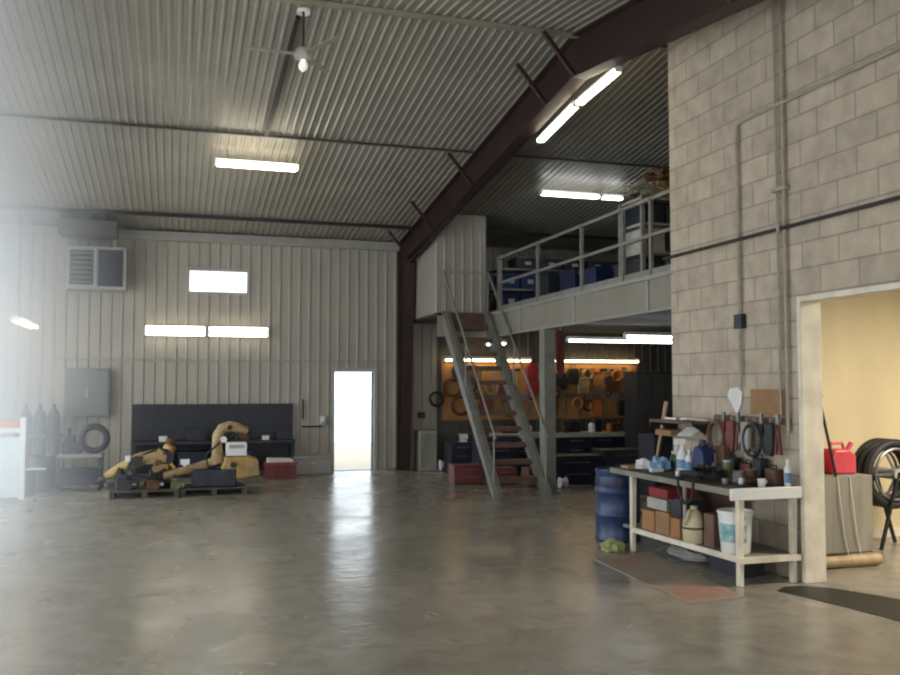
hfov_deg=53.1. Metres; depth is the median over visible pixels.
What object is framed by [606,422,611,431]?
canister
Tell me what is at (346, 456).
ground
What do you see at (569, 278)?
tote
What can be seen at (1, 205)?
trim
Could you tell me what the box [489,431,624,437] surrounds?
countertop
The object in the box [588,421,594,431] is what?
canister
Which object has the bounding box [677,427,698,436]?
paper sheet
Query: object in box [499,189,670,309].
guard rail
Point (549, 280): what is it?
storage bin
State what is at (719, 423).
loop
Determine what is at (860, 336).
wall
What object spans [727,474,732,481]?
tin
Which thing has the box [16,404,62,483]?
gas cylinder
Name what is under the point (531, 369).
tool pouch
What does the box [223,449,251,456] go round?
crate
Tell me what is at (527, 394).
wrench
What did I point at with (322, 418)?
soap dispenser
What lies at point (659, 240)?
carton
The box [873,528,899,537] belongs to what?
baseboard
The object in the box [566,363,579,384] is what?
tool pouch
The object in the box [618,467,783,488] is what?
countertop
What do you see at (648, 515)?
cardboard box
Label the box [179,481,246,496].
pallet
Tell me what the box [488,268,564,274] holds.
shelf
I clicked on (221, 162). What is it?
strip light
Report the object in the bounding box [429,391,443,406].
cable coil
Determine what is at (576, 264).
storage bin
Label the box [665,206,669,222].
carton
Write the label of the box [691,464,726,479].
cable tangle
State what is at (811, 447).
door frame
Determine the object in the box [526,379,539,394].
tool pouch
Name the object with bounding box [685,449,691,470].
bottle
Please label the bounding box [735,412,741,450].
pliers
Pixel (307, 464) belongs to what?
storage chest
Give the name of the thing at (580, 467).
tool chest
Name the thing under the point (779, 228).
pipe
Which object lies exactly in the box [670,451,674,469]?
bottle
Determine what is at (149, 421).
workbench
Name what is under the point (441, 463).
spool
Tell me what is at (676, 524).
cardboard box
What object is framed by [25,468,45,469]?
plank
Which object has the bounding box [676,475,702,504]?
cable
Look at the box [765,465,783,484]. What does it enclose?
tool case
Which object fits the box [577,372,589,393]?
tool pouch
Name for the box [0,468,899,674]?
floor
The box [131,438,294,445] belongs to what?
countertop
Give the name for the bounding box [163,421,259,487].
robot arm
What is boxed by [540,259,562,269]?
storage bin
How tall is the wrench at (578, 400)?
0.442 m
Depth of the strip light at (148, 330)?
17.48 m
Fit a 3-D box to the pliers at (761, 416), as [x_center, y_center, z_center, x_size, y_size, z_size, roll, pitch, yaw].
[2.892,0.890,8.354,0.024,0.366,0.095,1,-3,-17]
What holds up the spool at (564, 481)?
on the floor at (379, 571)
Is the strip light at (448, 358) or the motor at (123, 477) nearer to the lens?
the motor at (123, 477)
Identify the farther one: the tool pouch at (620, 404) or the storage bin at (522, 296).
the tool pouch at (620, 404)
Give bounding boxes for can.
[722,460,733,477]
[824,442,855,474]
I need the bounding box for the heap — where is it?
[667,544,707,561]
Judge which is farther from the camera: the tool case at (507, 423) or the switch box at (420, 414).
the switch box at (420, 414)
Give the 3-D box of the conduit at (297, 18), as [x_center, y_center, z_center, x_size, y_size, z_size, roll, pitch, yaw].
[-2.190,-3.269,11.600,0.050,0.482,3.305,1,-3,-17]
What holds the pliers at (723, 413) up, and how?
hanging from the hook rail at (716, 416)
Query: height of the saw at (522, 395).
0.177 m
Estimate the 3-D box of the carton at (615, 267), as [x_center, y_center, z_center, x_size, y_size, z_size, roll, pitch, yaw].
[2.858,-0.875,13.485,0.630,0.460,0.630,1,-3,-17]
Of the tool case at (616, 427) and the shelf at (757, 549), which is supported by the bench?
the tool case at (616, 427)
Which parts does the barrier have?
panel, rail, rail, plate, post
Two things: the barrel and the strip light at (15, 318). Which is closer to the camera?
the barrel
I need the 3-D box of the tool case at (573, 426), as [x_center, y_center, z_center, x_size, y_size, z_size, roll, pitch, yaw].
[2.554,1.841,18.795,0.260,0.266,0.200,1,-3,-17]
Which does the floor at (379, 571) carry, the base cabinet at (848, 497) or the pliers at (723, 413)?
the base cabinet at (848, 497)
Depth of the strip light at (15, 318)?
14.92 m
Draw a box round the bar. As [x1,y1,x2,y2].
[822,395,836,476]
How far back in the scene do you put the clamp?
20.03 m
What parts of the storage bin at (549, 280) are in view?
lid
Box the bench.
[489,431,624,471]
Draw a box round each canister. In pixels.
[563,424,567,432]
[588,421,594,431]
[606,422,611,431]
[622,420,624,431]
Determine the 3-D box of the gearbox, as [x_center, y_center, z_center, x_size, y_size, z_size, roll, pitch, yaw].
[-6.239,1.718,14.963,0.360,0.420,0.240,1,-3,-17]
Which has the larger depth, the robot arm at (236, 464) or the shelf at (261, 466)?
the shelf at (261, 466)
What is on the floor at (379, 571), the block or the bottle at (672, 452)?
the block
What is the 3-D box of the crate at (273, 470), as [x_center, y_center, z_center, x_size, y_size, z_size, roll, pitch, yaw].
[-3.185,2.475,16.840,0.600,0.310,0.420,1,-3,-17]
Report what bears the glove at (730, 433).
hanging from the hook rail at (716, 416)
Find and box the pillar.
[535,329,560,493]
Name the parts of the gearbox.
spout, casing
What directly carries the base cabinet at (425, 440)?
on the floor at (379, 571)
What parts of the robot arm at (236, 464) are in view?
motor, motor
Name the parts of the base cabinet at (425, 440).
cabinet door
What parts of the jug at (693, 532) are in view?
handle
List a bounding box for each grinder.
[455,433,470,441]
[673,470,703,477]
[735,476,759,485]
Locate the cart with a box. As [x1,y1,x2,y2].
[57,452,104,491]
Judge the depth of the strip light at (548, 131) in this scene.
11.75 m
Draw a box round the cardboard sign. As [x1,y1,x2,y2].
[750,389,785,415]
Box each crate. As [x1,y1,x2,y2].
[138,451,153,469]
[177,450,208,467]
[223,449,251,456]
[263,461,296,479]
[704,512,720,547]
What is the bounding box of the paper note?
[728,387,742,411]
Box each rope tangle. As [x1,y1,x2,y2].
[622,179,659,199]
[639,180,669,197]
[643,168,669,185]
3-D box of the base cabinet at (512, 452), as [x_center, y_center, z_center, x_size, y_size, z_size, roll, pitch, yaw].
[0.879,2.285,17.406,0.800,0.750,0.530,1,-3,-17]
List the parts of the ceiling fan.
blade, bulb, down rod, blade, blade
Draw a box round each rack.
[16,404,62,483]
[486,256,564,311]
[618,196,670,276]
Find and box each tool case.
[501,421,517,432]
[565,419,579,431]
[591,417,601,431]
[611,421,620,431]
[716,445,731,466]
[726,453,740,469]
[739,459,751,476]
[752,454,768,478]
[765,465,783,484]
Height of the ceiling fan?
0.690 m
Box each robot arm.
[96,438,189,489]
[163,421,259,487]
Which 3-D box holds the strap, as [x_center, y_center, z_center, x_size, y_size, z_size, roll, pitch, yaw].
[1.835,0.216,14.967,0.205,0.901,0.076,1,-3,-17]
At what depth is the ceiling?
12.67 m
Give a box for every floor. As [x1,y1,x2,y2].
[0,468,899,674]
[414,310,671,333]
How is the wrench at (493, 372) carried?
hanging from the board at (610, 404)
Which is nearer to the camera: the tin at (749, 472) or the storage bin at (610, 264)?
the tin at (749, 472)
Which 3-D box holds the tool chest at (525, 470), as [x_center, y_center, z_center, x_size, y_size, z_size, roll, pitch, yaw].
[1.477,2.400,15.541,0.380,0.320,0.380,1,-3,-17]
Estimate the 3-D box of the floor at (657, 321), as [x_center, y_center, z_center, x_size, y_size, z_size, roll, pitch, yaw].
[3.526,-0.380,15.348,6.320,0.330,9.420,1,-3,-17]
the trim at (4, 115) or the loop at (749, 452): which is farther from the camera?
the trim at (4, 115)
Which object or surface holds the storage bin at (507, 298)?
on the storage rack at (504, 270)
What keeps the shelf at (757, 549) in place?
attached to the workbench at (718, 495)
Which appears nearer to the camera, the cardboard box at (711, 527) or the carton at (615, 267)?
the cardboard box at (711, 527)
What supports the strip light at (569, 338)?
hanging from the floor at (657, 321)
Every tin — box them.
[712,462,718,472]
[721,478,729,483]
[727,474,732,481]
[732,470,744,481]
[746,469,756,483]
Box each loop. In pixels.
[706,420,723,453]
[742,422,761,457]
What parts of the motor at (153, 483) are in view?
casing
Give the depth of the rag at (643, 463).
9.64 m
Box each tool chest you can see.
[448,463,483,484]
[486,466,516,484]
[521,466,536,486]
[556,453,601,483]
[592,447,637,466]
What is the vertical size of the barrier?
1.250 m
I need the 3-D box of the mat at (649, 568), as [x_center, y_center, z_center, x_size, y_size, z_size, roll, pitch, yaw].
[1.902,2.160,8.198,0.702,0.009,2.205,0,-3,-9]
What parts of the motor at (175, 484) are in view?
casing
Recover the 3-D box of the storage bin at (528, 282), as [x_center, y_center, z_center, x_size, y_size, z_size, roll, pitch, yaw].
[1.497,-1.074,17.791,0.384,0.280,0.530,1,-3,-17]
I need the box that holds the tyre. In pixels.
[78,423,109,453]
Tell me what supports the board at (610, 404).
attached to the wall at (330, 304)
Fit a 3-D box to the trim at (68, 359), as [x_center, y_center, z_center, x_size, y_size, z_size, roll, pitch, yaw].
[-4.866,0.451,17.661,7.800,0.040,0.023,1,-3,-17]
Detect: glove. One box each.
[724,421,735,451]
[738,421,751,453]
[762,423,774,456]
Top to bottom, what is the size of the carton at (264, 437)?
0.082 m
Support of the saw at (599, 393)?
hanging from the board at (610, 404)
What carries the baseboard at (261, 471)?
attached to the wall at (330, 304)
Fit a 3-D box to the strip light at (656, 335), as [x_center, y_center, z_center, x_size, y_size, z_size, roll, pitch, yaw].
[3.634,-0.051,14.411,1.870,0.147,0.090,1,-3,-17]
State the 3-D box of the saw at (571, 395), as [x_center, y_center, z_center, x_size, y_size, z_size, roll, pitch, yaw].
[2.701,1.294,19.869,0.629,0.177,0.032,1,-3,-17]
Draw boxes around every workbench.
[131,403,294,474]
[610,467,802,586]
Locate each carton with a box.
[159,436,166,441]
[235,432,248,439]
[262,435,268,439]
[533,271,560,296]
[612,260,632,277]
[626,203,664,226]
[626,227,664,254]
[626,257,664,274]
[647,496,670,511]
[649,468,663,471]
[649,485,696,498]
[655,429,681,435]
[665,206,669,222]
[665,232,670,251]
[671,498,707,518]
[708,554,764,576]
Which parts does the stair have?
riser panel, handrail, handrail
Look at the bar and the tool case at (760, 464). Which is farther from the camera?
the bar
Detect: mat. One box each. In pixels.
[595,551,745,604]
[777,585,899,621]
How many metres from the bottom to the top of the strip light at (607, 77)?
0.162 m
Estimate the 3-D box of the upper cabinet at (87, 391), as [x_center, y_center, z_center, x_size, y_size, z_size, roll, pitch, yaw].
[-6.810,1.031,16.906,0.800,0.900,0.225,1,-3,-17]
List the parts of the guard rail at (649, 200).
post, post, post, rail, rail, post, post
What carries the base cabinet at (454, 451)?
on the floor at (379, 571)
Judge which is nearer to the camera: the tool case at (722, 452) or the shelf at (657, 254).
the tool case at (722, 452)
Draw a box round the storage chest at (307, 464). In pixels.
[293,454,332,474]
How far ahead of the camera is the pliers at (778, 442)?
8.12 m
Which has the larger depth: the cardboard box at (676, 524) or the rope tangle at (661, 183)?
the rope tangle at (661, 183)
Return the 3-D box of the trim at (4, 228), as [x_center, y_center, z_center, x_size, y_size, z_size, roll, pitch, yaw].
[-4.829,-1.962,17.754,7.850,0.170,0.110,1,-3,-17]
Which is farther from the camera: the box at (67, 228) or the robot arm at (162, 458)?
the box at (67, 228)
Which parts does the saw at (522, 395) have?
blade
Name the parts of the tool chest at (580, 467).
drawer, drawer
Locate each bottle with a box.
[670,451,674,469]
[673,452,676,470]
[674,438,687,469]
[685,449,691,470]
[784,459,791,486]
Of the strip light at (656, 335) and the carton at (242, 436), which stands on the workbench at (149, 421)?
the carton at (242, 436)
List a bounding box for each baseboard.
[104,470,262,476]
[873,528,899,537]
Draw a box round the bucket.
[717,508,753,553]
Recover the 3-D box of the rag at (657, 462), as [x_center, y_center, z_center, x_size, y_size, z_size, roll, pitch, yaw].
[2.230,1.328,9.507,0.236,0.151,0.248,1,-3,-17]
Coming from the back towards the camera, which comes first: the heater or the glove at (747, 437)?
the heater
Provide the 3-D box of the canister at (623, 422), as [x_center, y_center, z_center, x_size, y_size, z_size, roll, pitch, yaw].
[3.713,1.844,18.940,0.168,0.276,0.168,1,-3,-17]
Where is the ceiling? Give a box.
[0,0,669,252]
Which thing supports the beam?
attached to the floor at (657, 321)
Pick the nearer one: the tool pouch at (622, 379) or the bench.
the bench
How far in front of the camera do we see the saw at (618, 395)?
20.20 m
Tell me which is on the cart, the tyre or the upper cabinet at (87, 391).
the tyre
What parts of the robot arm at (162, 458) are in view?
arm, motor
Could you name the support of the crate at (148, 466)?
on the workbench at (149, 421)
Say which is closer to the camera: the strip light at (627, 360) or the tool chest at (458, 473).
the tool chest at (458, 473)
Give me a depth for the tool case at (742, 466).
8.50 m
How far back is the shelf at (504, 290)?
17.74 m
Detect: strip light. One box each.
[10,202,37,328]
[144,326,205,335]
[208,327,268,336]
[214,158,298,171]
[443,356,531,361]
[484,340,506,345]
[537,100,578,142]
[539,189,600,198]
[555,358,639,362]
[566,334,671,342]
[575,65,621,105]
[600,193,623,200]
[623,329,671,338]
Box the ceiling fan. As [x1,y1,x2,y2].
[244,7,340,72]
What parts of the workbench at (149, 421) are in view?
leg, cap rail, leg, leg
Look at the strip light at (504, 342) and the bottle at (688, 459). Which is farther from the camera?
the strip light at (504, 342)
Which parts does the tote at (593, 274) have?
lid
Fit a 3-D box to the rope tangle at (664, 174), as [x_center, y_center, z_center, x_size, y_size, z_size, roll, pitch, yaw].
[2.885,-2.175,12.212,0.522,0.230,0.448,1,-3,-17]
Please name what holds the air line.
attached to the wall at (330, 304)
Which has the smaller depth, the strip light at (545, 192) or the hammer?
the strip light at (545, 192)
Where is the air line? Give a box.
[302,399,321,427]
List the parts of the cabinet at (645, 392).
door, door, door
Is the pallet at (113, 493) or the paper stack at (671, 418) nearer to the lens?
the paper stack at (671, 418)
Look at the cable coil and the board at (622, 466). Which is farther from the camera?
the cable coil
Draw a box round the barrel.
[595,467,640,542]
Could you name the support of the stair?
on the floor at (379, 571)
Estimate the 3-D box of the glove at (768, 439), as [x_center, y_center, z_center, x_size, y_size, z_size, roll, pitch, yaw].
[2.918,0.938,8.265,0.048,0.303,0.174,1,-3,-17]
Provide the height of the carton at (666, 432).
0.060 m
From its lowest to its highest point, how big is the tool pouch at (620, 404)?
0.472 m
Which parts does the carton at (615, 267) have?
lid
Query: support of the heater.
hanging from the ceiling
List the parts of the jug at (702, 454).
handle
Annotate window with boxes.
[187,267,249,294]
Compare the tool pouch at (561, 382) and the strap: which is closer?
the strap
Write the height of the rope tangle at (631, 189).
0.224 m
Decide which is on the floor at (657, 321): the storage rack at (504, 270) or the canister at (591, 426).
the storage rack at (504, 270)
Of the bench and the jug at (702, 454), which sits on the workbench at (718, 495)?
the jug at (702, 454)
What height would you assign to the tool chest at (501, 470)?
0.300 m
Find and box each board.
[440,361,636,421]
[621,465,635,468]
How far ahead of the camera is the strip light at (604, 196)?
16.18 m
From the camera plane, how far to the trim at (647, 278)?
12.86 m
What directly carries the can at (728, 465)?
on the workbench at (718, 495)
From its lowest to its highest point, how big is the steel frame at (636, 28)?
5.880 m
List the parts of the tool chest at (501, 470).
drawer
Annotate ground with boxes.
[334,399,370,443]
[334,443,370,468]
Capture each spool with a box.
[438,460,443,470]
[557,477,567,487]
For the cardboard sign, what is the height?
0.240 m
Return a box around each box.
[58,218,118,239]
[418,412,424,417]
[642,508,656,531]
[655,510,671,535]
[670,517,682,538]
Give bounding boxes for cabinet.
[64,368,110,416]
[415,430,436,469]
[444,441,471,471]
[472,435,518,475]
[624,371,672,447]
[638,433,673,494]
[824,473,882,568]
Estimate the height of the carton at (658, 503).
0.113 m
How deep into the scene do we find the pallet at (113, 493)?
13.86 m
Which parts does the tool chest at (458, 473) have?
drawer, drawer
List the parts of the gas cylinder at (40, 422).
rail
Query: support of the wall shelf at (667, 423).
attached to the wall at (842, 135)
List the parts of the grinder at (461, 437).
motor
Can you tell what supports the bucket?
on the workbench at (718, 495)
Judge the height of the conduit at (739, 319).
2.628 m
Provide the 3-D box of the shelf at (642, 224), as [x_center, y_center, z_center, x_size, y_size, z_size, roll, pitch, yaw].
[2.792,-1.481,12.189,0.750,0.030,0.600,1,-3,-17]
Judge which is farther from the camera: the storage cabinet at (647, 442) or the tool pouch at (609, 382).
the tool pouch at (609, 382)
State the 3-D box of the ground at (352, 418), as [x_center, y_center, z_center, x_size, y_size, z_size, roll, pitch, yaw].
[-7.179,5.884,74.708,190.000,0.230,92.500,1,-3,-17]
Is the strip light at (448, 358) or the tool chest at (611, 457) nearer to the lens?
the tool chest at (611, 457)
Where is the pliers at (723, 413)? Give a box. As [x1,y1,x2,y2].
[722,412,725,445]
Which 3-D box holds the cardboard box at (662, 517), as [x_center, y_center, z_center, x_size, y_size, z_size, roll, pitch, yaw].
[2.298,1.845,9.000,0.400,0.223,0.260,1,-3,-17]
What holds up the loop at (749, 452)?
hanging from the hook rail at (716, 416)
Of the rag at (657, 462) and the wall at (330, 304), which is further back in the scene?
the wall at (330, 304)
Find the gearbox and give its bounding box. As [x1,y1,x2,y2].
[62,428,84,453]
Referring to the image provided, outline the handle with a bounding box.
[654,401,667,456]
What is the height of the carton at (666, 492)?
0.093 m
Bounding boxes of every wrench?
[492,371,495,388]
[526,394,530,413]
[577,397,580,416]
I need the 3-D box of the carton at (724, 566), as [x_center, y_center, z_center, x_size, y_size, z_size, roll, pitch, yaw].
[2.652,2.095,8.341,0.300,0.153,0.450,1,-3,-17]
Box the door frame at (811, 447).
[796,282,899,583]
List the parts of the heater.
panel, access panel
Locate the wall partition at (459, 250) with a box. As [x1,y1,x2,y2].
[411,215,486,318]
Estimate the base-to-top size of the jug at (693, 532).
0.340 m
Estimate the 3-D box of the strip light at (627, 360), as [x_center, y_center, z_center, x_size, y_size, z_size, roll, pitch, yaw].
[3.182,0.500,19.897,2.220,0.097,0.090,1,-3,-17]
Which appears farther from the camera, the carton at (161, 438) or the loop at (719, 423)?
the carton at (161, 438)
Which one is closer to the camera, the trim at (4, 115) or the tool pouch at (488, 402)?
the trim at (4, 115)
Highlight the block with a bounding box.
[26,470,35,495]
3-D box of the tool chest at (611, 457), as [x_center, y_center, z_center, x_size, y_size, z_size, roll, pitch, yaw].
[3.083,2.313,16.350,0.850,0.580,0.530,1,-3,-17]
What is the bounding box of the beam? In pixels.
[437,275,670,337]
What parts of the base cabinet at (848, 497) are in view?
cord, cord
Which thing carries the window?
in the wall at (330, 304)
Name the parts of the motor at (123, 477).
casing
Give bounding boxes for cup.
[757,478,767,486]
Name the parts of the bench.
drawer, drawer, drawer, drawer, drawer, drawer, drawer, drawer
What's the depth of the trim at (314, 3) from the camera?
10.15 m
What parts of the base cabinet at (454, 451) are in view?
drawer, drawer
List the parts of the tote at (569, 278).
lid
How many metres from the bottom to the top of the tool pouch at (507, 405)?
0.472 m
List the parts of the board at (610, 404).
hose coil, hose coil, cable coil, cable coil, cable coil, cable coil, cable coil, cable coil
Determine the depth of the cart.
14.72 m
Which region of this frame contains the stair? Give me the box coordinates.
[442,270,552,497]
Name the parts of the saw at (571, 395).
blade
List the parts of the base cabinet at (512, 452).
drawer, drawer, drawer, drawer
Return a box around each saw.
[519,393,534,399]
[563,393,584,399]
[586,390,611,396]
[611,393,623,398]
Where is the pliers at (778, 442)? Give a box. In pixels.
[774,414,782,454]
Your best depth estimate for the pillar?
14.48 m
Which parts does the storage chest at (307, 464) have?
lid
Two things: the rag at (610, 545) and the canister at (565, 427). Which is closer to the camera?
the rag at (610, 545)
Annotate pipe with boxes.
[662,195,899,260]
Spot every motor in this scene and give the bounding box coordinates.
[116,468,136,490]
[146,470,163,489]
[171,474,183,488]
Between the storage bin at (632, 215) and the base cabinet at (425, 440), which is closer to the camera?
the storage bin at (632, 215)
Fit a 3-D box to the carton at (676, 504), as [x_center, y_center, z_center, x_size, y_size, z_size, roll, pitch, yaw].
[2.326,1.657,8.747,0.300,0.173,0.180,1,-3,-17]
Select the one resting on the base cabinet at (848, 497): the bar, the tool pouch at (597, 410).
the bar
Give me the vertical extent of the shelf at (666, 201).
0.030 m
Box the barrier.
[0,417,35,502]
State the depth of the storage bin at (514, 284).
17.44 m
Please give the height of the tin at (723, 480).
0.054 m
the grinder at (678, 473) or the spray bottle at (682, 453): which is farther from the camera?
the spray bottle at (682, 453)
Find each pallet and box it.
[109,485,178,499]
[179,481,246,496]
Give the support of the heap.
on the floor at (379, 571)
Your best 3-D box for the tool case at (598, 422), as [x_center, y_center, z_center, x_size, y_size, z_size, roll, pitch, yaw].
[3.080,1.830,18.957,0.160,0.306,0.200,1,-3,-17]
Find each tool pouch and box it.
[452,366,457,381]
[467,361,477,379]
[478,393,491,409]
[496,385,505,394]
[505,401,513,416]
[525,358,538,379]
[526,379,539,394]
[555,373,566,388]
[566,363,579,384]
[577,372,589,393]
[589,395,602,415]
[604,370,615,391]
[617,395,624,415]
[620,378,623,392]
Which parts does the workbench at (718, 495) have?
leg, leg, shelf rail, leg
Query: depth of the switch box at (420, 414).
18.81 m
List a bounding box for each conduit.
[265,15,299,135]
[733,45,899,387]
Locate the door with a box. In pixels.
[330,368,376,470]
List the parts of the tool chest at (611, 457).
drawer, drawer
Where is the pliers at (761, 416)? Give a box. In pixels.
[758,414,764,452]
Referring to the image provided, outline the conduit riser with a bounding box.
[770,0,790,432]
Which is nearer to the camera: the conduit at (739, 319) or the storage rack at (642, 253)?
the conduit at (739, 319)
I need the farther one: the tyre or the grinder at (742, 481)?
the tyre
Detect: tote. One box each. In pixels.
[558,268,585,290]
[578,266,613,285]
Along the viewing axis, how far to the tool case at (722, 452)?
8.87 m
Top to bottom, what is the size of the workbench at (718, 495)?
0.840 m
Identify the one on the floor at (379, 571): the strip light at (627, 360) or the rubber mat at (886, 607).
the rubber mat at (886, 607)
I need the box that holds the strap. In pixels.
[555,327,565,377]
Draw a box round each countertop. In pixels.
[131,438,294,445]
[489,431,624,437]
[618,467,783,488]
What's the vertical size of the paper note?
0.270 m
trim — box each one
[0,113,669,168]
[0,204,625,240]
[0,224,398,250]
[0,358,395,362]
[263,0,667,49]
[491,270,670,335]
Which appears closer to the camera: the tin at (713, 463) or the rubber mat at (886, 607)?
the rubber mat at (886, 607)
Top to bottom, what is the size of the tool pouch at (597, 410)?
0.472 m
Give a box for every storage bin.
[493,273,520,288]
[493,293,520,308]
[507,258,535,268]
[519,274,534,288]
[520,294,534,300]
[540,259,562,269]
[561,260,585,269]
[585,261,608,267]
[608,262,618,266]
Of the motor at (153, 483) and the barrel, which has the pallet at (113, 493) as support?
the motor at (153, 483)
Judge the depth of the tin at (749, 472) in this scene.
8.17 m
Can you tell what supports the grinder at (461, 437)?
on the base cabinet at (454, 451)
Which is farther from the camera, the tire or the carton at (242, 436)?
the carton at (242, 436)
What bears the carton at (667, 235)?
on the storage rack at (642, 253)
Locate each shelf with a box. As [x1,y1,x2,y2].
[135,464,263,471]
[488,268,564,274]
[489,288,534,293]
[621,196,669,206]
[623,523,790,556]
[625,222,669,231]
[626,251,670,260]
[649,419,711,435]
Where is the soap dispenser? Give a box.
[320,416,324,423]
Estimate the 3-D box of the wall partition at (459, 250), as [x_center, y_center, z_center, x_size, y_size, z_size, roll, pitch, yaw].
[-0.083,-1.346,18.119,1.000,1.899,2.120,1,-3,-17]
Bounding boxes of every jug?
[682,505,703,543]
[692,439,713,470]
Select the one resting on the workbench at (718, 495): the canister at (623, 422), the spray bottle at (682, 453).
the spray bottle at (682, 453)
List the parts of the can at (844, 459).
handle, spout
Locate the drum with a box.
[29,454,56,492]
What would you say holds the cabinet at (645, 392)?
on the floor at (379, 571)
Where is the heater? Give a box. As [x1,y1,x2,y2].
[66,238,127,292]
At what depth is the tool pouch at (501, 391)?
19.31 m
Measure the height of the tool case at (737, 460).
0.236 m
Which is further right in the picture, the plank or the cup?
the cup
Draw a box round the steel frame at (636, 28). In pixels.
[388,0,764,470]
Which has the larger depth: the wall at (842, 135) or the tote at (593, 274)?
the tote at (593, 274)
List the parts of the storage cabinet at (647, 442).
cabinet door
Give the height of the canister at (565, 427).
0.172 m
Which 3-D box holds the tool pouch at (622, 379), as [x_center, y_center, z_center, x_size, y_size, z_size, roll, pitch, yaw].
[3.979,1.027,20.238,0.300,0.472,0.090,1,-3,-17]
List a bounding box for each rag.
[599,538,625,551]
[635,458,650,468]
[649,456,670,470]
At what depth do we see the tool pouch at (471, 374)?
19.13 m
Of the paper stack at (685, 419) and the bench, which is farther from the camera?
the bench
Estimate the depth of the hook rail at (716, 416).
8.59 m
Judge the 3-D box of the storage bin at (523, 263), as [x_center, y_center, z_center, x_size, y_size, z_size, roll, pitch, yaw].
[1.449,-1.434,17.796,0.480,0.200,0.530,1,-3,-17]
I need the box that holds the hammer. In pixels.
[600,369,606,386]
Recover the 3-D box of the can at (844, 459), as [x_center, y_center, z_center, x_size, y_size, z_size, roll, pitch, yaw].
[3.841,1.184,8.879,0.327,0.311,0.198,1,-3,-17]
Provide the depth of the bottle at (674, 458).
9.45 m
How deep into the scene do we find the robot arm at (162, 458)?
14.00 m
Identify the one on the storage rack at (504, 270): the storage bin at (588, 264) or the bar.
the storage bin at (588, 264)
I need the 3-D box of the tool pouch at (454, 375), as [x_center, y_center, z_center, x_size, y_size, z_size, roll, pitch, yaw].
[0.182,0.715,19.094,0.300,0.472,0.090,1,-3,-17]
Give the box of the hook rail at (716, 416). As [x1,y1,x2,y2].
[714,414,790,424]
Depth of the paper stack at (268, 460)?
16.76 m
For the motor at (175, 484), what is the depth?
13.92 m
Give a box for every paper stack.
[266,458,293,462]
[664,417,683,420]
[680,418,706,421]
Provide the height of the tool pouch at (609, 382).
0.472 m
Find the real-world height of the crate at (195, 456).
0.310 m
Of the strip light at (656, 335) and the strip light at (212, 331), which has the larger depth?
the strip light at (212, 331)
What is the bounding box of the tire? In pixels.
[855,438,899,549]
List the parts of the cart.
cart post, cart post, cart post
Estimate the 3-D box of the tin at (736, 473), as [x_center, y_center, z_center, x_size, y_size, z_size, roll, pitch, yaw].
[2.679,1.290,8.361,0.112,0.104,0.112,1,-3,-17]
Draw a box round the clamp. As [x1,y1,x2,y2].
[592,369,598,394]
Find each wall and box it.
[0,223,671,471]
[668,0,899,581]
[820,292,899,528]
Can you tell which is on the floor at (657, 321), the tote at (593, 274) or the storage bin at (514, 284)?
the tote at (593, 274)
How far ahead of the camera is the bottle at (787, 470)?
7.95 m

